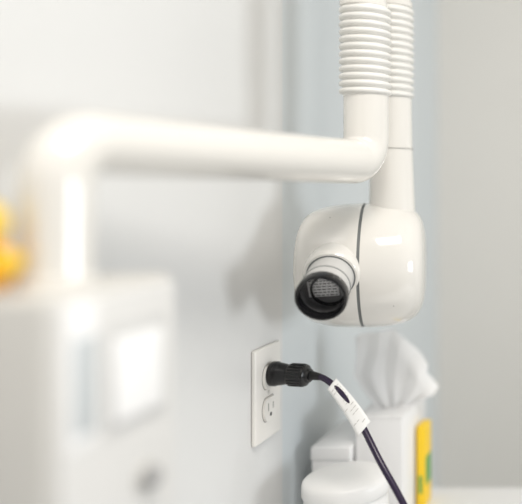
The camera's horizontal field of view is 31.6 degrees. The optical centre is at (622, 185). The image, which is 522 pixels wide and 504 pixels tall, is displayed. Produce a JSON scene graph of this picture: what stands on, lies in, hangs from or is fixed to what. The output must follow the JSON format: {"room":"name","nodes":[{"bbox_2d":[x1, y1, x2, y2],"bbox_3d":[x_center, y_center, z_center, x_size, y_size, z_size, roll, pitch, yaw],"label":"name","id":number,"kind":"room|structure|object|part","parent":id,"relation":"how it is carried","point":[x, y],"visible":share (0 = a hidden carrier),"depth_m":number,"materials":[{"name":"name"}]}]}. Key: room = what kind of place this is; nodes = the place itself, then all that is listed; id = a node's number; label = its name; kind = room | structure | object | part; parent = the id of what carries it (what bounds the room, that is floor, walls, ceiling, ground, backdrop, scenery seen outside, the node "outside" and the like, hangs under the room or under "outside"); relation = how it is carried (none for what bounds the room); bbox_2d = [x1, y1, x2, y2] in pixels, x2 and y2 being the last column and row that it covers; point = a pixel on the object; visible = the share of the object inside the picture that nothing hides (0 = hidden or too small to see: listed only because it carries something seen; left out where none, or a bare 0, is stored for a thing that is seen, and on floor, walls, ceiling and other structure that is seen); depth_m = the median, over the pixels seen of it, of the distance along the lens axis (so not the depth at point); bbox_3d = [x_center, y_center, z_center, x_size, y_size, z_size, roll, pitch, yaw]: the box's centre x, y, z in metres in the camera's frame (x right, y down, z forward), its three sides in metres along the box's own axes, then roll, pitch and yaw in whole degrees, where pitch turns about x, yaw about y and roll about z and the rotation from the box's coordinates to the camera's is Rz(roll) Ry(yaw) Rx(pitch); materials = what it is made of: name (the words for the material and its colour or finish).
{"room":"dental clinic","nodes":[
{"label":"dental clinic","id":0,"kind":"room"},
{"bbox_2d":[0,0,281,503],"bbox_3d":[-0.489,0.050,-0.307,0.100,2.600,2.586,0,0,0],"label":"wall","id":1,"kind":"structure","parent":0,"point":[211,62],"depth_m":0.78,"materials":[{"name":"grey paint"}]},
{"bbox_2d":[0,0,425,503],"bbox_3d":[-0.343,-0.185,0.764,0.169,0.990,0.589,0,0,4],"label":"dental x-ray machine","id":2,"kind":"object","parent":1,"relation":"attached to","point":[87,357],"visible":1,"depth_m":0.56,"materials":[{"name":"white plastic"}]},
{"bbox_2d":[0,206,23,288],"bbox_3d":[-0.408,0.038,0.488,0.041,0.060,0.038,0,0,41],"label":"rubber duck","id":3,"kind":"object","parent":2,"relation":"on","point":[11,262],"visible":1,"depth_m":0.48},
{"bbox_3d":[-0.351,0.123,0.497,0.001,0.095,0.027,0,0,0],"label":"display frame","id":4,"kind":"part","parent":2,"relation":"part of","materials":[{"name":"white plastic"}]},
{"bbox_3d":[-0.351,0.134,0.554,0.001,0.076,0.068,0,0,0],"label":"key frame","id":5,"kind":"part","parent":2,"relation":"part of","materials":[{"name":"white plastic"}]},
{"bbox_3d":[-0.347,0.214,0.563,0.010,0.016,0.016,0,0,0],"label":"control knob","id":6,"kind":"part","parent":2,"relation":"part of","materials":[{"name":"grey plastic"}]},
{"bbox_3d":[-0.343,-0.018,0.712,0.051,0.179,0.436,0,0,12],"label":"extension arm","id":7,"kind":"part","parent":2,"relation":"part of","materials":[{"name":"white plastic"}]},
{"bbox_3d":[-0.338,0.115,0.864,0.034,0.023,0.009,0,0,-7],"label":"filter plate","id":8,"kind":"part","parent":2,"relation":"part of","materials":[{"name":"silver metal"}]},
{"bbox_2d":[251,340,279,446],"bbox_3d":[-0.435,0.252,0.935,0.009,0.114,0.067,0,0,0],"label":"wall outlet","id":9,"kind":"object","parent":1,"relation":"attached to","point":[265,399],"visible":0.91,"depth_m":0.92,"materials":[{"name":"plastic"}]},
{"bbox_2d":[262,365,271,388],"bbox_3d":[-0.432,0.233,0.935,0.004,0.028,0.034,0,0,0],"label":"receptacle","id":10,"kind":"object","parent":9,"relation":"attached to","point":[264,367],"depth_m":0.92,"materials":[{"name":"white plastic"}]},
{"bbox_2d":[262,395,276,421],"bbox_3d":[-0.432,0.272,0.935,0.004,0.028,0.034,0,0,0],"label":"receptacle","id":11,"kind":"object","parent":9,"relation":"attached to","point":[269,402],"depth_m":0.93,"materials":[{"name":"white plastic"}]},
{"bbox_2d":[266,361,406,503],"bbox_3d":[-0.218,0.337,0.883,0.436,0.244,0.084,0,0,7],"label":"power cord","id":12,"kind":"object","parent":9,"relation":"attached to","point":[278,373],"visible":1,"depth_m":0.91,"materials":[{"name":"black plastic"}]},
{"bbox_3d":[-0.197,0.343,0.878,0.394,0.232,0.080,0,0,5],"label":"cord","id":13,"kind":"part","parent":12,"relation":"part of","materials":[{"name":"black rubber"}]},
{"bbox_2d":[282,0,436,503],"bbox_3d":[-0.489,0.050,1.396,0.100,2.600,0.820,0,0,0],"label":"wall","id":14,"kind":"structure","parent":0,"point":[312,102],"depth_m":1.12,"materials":[{"name":"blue paint"}]},
{"bbox_2d":[437,0,521,487],"bbox_3d":[1.030,0.050,1.856,3.139,2.600,0.100,0,0,0],"label":"wall","id":15,"kind":"structure","parent":0,"point":[479,42],"depth_m":1.81,"materials":[{"name":"grey paint"}]},
{"bbox_3d":[1.030,1.375,0.153,3.139,0.050,3.506,0,0,0],"label":"floor","id":16,"kind":"structure","parent":0,"visible":0},
{"bbox_2d":[427,488,521,503],"bbox_3d":[-0.044,0.904,0.908,0.789,0.892,0.513,0,0,0],"label":"base cabinet","id":17,"kind":"object","parent":16,"relation":"on","point":[438,495],"visible":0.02,"depth_m":1.13,"materials":[{"name":"white laminate"}]},
{"bbox_2d":[311,419,355,471],"bbox_3d":[-0.390,0.403,1.080,0.053,0.110,0.123,0,0,0],"label":"storage box","id":18,"kind":"object","parent":17,"relation":"on","point":[339,445],"visible":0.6,"depth_m":1.02,"materials":[{"name":"white plastic"}]},
{"bbox_2d":[301,461,389,503],"bbox_3d":[-0.343,0.406,0.950,0.104,0.104,0.104,0,0,0],"label":"lidded jar","id":19,"kind":"object","parent":17,"relation":"on","point":[350,482],"visible":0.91,"depth_m":0.92,"materials":[{"name":"white plastic"}]},
{"bbox_2d":[354,329,437,503],"bbox_3d":[-0.324,0.330,1.090,0.116,0.255,0.120,0,0,0],"label":"tissue box","id":20,"kind":"object","parent":17,"relation":"on","point":[389,369],"visible":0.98,"depth_m":1.08,"materials":[{"name":"white"}]},
{"bbox_2d":[417,419,430,503],"bbox_3d":[-0.288,0.400,1.107,0.012,0.115,0.035,0,0,0],"label":"carton","id":21,"kind":"object","parent":17,"relation":"on","point":[424,428],"visible":1,"depth_m":1.09,"materials":[{"name":"yellow cardboard"}]},
{"bbox_2d":[419,451,430,492],"bbox_3d":[-0.286,0.413,1.106,0.009,0.050,0.032,0,0,0],"label":"print","id":22,"kind":"object","parent":21,"relation":"attached to","point":[424,456],"depth_m":1.09}
]}

